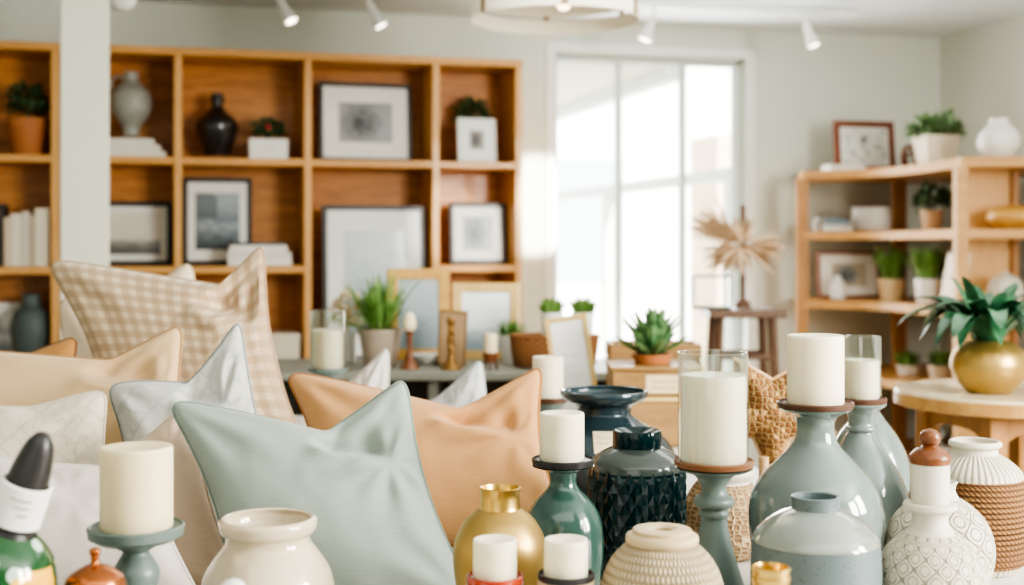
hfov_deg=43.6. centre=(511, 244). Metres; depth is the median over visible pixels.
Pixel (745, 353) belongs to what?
glass cylinder
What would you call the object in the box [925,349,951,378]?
potted plant
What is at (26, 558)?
bottle
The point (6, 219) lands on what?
book
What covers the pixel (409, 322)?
candle
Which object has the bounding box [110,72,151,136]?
jug
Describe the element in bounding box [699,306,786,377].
wooden stool
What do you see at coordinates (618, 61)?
window
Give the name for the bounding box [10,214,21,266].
book
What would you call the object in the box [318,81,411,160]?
picture frame
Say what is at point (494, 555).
pillar candle
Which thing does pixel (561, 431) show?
pillar candle
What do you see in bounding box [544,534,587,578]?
pillar candle
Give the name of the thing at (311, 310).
glass cylinder
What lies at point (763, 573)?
candle jar
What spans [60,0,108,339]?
column
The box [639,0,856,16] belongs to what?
track
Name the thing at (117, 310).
cushion
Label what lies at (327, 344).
pillar candle
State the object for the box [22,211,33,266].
book
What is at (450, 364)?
candlestick
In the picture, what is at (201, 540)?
cushion
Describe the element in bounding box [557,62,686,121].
window pane
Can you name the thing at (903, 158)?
wooden sculpture
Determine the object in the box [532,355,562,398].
pillar candle
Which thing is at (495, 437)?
cushion
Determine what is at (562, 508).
candle holder
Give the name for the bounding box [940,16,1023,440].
wall
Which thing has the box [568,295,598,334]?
potted plant
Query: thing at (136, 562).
candle holder
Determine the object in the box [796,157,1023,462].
corner shelf
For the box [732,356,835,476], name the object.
wicker basket
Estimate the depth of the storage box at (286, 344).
6.12 m
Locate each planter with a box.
[248,116,287,158]
[904,108,967,163]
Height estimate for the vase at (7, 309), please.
0.294 m
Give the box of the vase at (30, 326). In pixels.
[10,293,50,352]
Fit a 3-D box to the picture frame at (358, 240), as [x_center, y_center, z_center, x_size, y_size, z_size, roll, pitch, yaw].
[-0.676,0.184,6.286,0.509,0.758,0.058,0,0,-16]
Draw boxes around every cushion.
[0,327,182,444]
[0,390,106,464]
[0,455,195,584]
[29,337,77,355]
[51,247,296,423]
[59,264,195,357]
[94,414,223,584]
[109,323,256,522]
[172,381,455,584]
[288,368,549,546]
[348,349,389,389]
[429,361,486,406]
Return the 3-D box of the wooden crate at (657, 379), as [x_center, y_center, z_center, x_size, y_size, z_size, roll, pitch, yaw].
[0.362,0.340,3.300,0.232,0.071,0.212,0,0,0]
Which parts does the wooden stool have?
leg, leg, seat, leg, leg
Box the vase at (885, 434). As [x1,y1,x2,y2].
[836,411,909,493]
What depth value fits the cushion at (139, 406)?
2.06 m
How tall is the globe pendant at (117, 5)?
0.281 m
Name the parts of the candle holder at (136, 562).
plate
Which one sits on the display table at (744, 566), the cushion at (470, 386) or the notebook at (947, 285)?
the cushion at (470, 386)
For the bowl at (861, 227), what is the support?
on the corner shelf at (980, 184)
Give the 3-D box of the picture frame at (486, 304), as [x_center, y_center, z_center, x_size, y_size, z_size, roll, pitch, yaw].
[-0.090,0.263,4.423,0.231,0.265,0.046,0,0,5]
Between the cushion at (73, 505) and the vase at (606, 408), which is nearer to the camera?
the cushion at (73, 505)
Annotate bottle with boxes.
[0,431,57,584]
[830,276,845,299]
[881,428,987,584]
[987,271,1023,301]
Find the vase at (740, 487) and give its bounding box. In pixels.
[686,469,755,561]
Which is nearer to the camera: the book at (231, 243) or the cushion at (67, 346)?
the cushion at (67, 346)
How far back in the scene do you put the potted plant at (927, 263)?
6.25 m
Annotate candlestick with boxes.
[400,312,418,369]
[440,317,461,369]
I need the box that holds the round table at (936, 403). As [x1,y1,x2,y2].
[894,379,1023,474]
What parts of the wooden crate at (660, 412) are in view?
lid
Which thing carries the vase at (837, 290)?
on the corner shelf at (980, 184)
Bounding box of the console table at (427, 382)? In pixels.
[277,359,606,414]
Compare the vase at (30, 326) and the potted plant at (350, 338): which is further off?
the vase at (30, 326)
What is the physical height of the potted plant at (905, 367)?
0.134 m
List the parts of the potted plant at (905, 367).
pot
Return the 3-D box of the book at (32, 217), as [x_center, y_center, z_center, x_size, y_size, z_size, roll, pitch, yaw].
[-2.215,-0.019,5.934,0.019,0.234,0.170,0,0,-14]
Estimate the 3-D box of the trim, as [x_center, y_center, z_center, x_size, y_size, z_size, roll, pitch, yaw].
[0.762,-0.037,6.925,1.199,2.075,0.012,0,0,-14]
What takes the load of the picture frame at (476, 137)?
on the bookcase at (289, 195)
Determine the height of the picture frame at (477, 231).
0.313 m
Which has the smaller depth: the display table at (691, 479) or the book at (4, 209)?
the display table at (691, 479)
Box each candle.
[99,441,172,534]
[312,329,342,368]
[403,312,415,330]
[473,534,516,580]
[482,333,498,370]
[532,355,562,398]
[540,410,583,462]
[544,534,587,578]
[680,371,746,465]
[787,333,843,405]
[844,358,879,399]
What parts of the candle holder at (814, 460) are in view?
plate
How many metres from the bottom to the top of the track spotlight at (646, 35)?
0.175 m
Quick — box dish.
[412,352,436,364]
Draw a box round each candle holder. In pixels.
[86,517,184,584]
[307,366,347,378]
[466,571,522,584]
[527,455,603,584]
[537,568,594,584]
[540,398,567,411]
[674,456,754,584]
[748,398,883,550]
[840,396,909,551]
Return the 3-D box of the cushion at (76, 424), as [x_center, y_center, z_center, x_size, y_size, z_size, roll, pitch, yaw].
[-0.750,0.359,1.940,0.348,0.265,0.134,0,0,0]
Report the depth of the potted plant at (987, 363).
3.00 m
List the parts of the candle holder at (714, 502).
plate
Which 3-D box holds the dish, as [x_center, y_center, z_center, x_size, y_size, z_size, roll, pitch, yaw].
[-0.276,0.379,4.260,0.124,0.034,0.124,0,0,0]
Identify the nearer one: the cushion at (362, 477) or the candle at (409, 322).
the cushion at (362, 477)
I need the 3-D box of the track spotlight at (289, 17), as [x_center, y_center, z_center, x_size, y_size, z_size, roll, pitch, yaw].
[-1.009,-1.073,5.741,0.101,0.171,0.071,0,0,-2]
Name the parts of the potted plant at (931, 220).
pot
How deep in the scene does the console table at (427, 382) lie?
4.11 m
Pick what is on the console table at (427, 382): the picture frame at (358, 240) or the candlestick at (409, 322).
the candlestick at (409, 322)
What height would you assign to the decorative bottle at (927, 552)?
0.284 m
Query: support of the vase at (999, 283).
on the corner shelf at (980, 184)
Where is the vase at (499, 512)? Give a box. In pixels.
[453,483,544,584]
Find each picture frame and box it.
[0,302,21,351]
[109,202,171,265]
[183,177,251,264]
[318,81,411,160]
[322,205,424,358]
[387,268,449,359]
[437,309,467,365]
[449,203,506,263]
[453,283,519,359]
[456,118,495,161]
[816,251,879,298]
[832,120,895,168]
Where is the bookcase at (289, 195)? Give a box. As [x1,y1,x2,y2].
[0,41,522,358]
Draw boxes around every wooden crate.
[605,359,703,394]
[606,340,701,384]
[631,395,679,445]
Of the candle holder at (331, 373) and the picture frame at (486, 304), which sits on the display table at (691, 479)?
the candle holder at (331, 373)
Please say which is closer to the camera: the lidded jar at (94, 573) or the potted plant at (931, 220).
the lidded jar at (94, 573)
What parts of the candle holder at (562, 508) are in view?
plate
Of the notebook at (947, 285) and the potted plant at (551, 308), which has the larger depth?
the notebook at (947, 285)
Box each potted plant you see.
[4,80,50,154]
[321,268,420,366]
[452,94,493,127]
[492,318,528,362]
[538,296,567,334]
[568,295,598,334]
[869,244,912,300]
[892,349,924,375]
[896,276,1023,393]
[900,243,948,303]
[911,181,952,229]
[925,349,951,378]
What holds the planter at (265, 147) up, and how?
on the bookcase at (289, 195)
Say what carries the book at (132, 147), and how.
on the book at (111, 152)
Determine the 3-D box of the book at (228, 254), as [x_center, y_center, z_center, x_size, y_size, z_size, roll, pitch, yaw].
[-1.226,0.047,6.180,0.300,0.030,0.170,0,0,-16]
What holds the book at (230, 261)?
on the bookcase at (289, 195)
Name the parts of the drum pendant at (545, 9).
lamp shade, bulb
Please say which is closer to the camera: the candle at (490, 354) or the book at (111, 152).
the candle at (490, 354)
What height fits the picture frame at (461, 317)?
0.187 m
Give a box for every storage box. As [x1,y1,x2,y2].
[271,330,300,358]
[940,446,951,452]
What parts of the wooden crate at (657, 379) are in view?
lid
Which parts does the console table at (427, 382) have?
panel, panel, panel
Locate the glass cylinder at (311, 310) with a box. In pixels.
[311,310,343,368]
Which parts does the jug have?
handle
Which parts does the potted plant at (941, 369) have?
pot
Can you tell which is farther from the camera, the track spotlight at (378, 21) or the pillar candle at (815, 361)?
the track spotlight at (378, 21)
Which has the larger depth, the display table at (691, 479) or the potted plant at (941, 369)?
the potted plant at (941, 369)
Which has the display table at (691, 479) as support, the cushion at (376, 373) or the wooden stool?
the cushion at (376, 373)
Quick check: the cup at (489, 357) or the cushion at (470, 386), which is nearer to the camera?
the cushion at (470, 386)
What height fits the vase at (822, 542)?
0.209 m
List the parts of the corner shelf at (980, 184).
panel, shelf, post, shelf, shelf, shelf, shelf, post, panel, post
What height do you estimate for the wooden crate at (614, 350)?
0.221 m
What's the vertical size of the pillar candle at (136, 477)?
0.085 m
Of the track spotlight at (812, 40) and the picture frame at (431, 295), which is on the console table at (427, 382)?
the picture frame at (431, 295)
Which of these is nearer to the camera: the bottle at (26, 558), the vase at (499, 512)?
the bottle at (26, 558)
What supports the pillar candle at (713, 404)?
on the candle holder at (714, 502)
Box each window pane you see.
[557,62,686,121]
[557,67,730,358]
[691,134,730,370]
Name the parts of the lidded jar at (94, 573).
knob, lid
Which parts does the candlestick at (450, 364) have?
stem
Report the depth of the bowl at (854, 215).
6.65 m
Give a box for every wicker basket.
[508,332,600,367]
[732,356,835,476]
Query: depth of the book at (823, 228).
6.67 m
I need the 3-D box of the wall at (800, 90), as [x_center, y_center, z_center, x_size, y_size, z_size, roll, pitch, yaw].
[-0.773,0.055,6.617,6.968,2.490,0.161,0,0,-15]
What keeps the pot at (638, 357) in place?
on the wooden crate at (657, 379)
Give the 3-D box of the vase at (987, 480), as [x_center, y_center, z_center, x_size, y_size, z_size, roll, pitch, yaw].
[0.716,0.401,1.980,0.154,0.197,0.154,0,0,16]
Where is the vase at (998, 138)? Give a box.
[977,118,1020,156]
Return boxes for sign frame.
[544,313,596,410]
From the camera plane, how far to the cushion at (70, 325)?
2.85 m
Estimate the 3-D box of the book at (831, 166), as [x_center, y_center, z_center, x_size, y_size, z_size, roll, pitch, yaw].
[1.738,-0.403,6.720,0.200,0.030,0.110,0,0,-14]
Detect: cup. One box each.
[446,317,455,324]
[482,352,498,363]
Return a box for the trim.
[546,42,754,366]
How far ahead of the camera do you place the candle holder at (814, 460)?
1.74 m
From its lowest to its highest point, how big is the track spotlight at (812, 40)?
0.175 m
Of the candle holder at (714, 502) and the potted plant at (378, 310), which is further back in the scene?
the potted plant at (378, 310)
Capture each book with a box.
[0,204,8,266]
[4,217,9,266]
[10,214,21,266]
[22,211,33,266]
[30,215,34,265]
[35,208,50,265]
[109,138,154,144]
[109,144,160,150]
[109,150,165,156]
[225,252,290,257]
[227,245,286,251]
[227,258,291,265]
[229,242,284,244]
[813,221,850,225]
[814,225,852,231]
[815,218,847,220]
[822,164,864,169]
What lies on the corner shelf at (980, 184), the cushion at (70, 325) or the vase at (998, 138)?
the vase at (998, 138)
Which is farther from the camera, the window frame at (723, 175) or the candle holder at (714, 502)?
the window frame at (723, 175)
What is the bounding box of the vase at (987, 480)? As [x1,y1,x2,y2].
[948,437,1023,577]
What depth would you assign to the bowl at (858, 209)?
6.65 m
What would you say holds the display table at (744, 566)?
on the floor
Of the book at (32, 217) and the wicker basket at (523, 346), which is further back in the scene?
the book at (32, 217)
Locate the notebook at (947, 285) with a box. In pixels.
[940,253,970,297]
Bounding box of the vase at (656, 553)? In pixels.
[600,522,723,584]
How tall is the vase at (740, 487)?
0.139 m
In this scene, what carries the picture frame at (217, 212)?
on the bookcase at (289, 195)
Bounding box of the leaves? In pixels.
[682,195,786,307]
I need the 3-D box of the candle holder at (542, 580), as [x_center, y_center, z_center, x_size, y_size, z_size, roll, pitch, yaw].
[0.058,0.426,1.380,0.062,0.146,0.062,0,0,0]
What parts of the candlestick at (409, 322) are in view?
stem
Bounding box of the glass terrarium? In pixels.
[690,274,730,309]
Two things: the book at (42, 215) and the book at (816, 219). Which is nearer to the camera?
the book at (42, 215)
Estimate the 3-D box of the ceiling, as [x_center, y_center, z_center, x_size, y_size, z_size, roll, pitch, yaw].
[0.361,-1.250,1.911,7.128,0.120,9.840,0,0,-14]
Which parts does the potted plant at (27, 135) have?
pot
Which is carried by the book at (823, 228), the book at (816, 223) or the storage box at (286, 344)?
the book at (816, 223)
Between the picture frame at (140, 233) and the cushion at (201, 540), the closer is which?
the cushion at (201, 540)
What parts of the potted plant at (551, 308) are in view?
pot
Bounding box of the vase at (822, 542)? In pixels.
[750,491,881,584]
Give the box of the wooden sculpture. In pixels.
[900,144,916,165]
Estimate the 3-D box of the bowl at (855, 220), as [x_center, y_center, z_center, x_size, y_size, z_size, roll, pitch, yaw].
[1.896,-0.119,6.740,0.215,0.040,0.215,0,0,0]
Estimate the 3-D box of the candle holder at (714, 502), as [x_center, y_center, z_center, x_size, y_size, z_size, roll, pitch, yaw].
[0.249,0.382,1.580,0.109,0.235,0.109,0,0,0]
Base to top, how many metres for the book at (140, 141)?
0.028 m
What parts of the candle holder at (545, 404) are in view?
plate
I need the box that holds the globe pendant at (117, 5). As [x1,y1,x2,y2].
[109,0,136,11]
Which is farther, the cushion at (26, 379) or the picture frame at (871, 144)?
the picture frame at (871, 144)
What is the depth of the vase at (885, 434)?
2.29 m
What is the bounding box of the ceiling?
[137,0,1023,37]
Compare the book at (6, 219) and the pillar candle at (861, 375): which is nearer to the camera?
the pillar candle at (861, 375)
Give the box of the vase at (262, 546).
[201,508,334,584]
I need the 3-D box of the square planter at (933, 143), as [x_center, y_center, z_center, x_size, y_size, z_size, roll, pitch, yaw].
[2.067,-0.525,6.225,0.282,0.274,0.291,0,0,-32]
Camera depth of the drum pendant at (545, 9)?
4.67 m
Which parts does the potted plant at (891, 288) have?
pot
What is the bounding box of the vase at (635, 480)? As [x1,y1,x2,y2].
[587,426,686,579]
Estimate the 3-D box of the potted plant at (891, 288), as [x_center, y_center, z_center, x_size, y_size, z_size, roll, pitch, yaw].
[1.961,0.139,6.622,0.235,0.296,0.228,0,0,-14]
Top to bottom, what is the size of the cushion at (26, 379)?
0.348 m
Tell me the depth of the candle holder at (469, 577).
1.36 m
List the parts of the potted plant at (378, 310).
pot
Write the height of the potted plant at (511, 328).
0.150 m
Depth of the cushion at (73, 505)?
1.55 m
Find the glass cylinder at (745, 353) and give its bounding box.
[678,350,747,462]
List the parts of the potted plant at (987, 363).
pot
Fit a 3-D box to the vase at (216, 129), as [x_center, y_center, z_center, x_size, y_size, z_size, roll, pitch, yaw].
[-1.424,-0.581,6.180,0.201,0.301,0.201,0,0,5]
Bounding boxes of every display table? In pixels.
[294,415,758,493]
[452,547,1023,584]
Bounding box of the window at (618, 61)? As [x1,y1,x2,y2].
[556,54,739,371]
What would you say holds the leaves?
on the wooden stool
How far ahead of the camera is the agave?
3.27 m
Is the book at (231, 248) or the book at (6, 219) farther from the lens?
the book at (231, 248)
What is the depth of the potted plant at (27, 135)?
5.89 m
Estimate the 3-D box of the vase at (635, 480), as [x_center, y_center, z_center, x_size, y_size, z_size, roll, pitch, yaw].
[0.190,0.390,1.940,0.150,0.219,0.150,0,0,0]
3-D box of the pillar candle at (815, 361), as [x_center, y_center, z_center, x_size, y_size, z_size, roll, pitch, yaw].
[0.422,0.172,1.780,0.078,0.095,0.078,0,0,0]
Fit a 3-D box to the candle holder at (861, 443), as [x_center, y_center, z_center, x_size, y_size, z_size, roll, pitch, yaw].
[0.567,0.373,2.080,0.154,0.251,0.154,0,0,-17]
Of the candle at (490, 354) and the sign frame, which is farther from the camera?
the candle at (490, 354)
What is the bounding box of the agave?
[614,306,689,363]
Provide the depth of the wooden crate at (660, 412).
3.16 m
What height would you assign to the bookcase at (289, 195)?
2.224 m
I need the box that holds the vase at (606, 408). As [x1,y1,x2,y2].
[548,385,674,495]
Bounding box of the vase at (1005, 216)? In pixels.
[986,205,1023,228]
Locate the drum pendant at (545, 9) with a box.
[470,0,639,34]
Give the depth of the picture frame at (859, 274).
6.85 m
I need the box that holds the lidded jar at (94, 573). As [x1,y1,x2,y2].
[64,547,126,584]
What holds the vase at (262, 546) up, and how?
on the display table at (744, 566)
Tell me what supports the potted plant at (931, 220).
on the corner shelf at (980, 184)
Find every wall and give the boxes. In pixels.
[0,0,939,463]
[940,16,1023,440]
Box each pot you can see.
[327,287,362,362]
[631,352,671,363]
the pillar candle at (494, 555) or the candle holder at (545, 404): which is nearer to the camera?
the pillar candle at (494, 555)
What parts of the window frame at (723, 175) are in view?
rail post, rail, rail post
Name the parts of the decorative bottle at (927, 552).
knob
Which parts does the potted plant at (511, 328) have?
pot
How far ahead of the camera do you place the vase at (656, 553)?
1.36 m
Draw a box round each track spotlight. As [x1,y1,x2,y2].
[277,0,298,24]
[366,0,387,29]
[638,6,656,41]
[802,13,820,48]
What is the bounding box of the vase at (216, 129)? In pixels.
[196,93,237,156]
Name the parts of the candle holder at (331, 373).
plate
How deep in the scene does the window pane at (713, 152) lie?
11.24 m
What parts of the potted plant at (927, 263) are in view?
pot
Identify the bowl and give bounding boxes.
[851,207,892,212]
[851,213,892,218]
[851,224,892,230]
[852,218,892,223]
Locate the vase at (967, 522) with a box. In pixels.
[883,479,995,584]
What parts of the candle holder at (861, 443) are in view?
plate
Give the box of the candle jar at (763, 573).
[751,562,790,584]
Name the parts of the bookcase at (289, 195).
shelf, shelf, shelf, shelf, shelf, shelf, shelf, shelf, shelf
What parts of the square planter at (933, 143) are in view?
pot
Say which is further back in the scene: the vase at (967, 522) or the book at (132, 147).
the book at (132, 147)
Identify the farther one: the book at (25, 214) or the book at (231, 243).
the book at (231, 243)
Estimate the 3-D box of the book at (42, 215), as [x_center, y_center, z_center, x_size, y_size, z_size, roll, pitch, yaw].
[-2.174,-0.035,5.945,0.065,0.267,0.170,0,0,-14]
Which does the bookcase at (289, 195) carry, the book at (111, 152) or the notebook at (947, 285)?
the book at (111, 152)

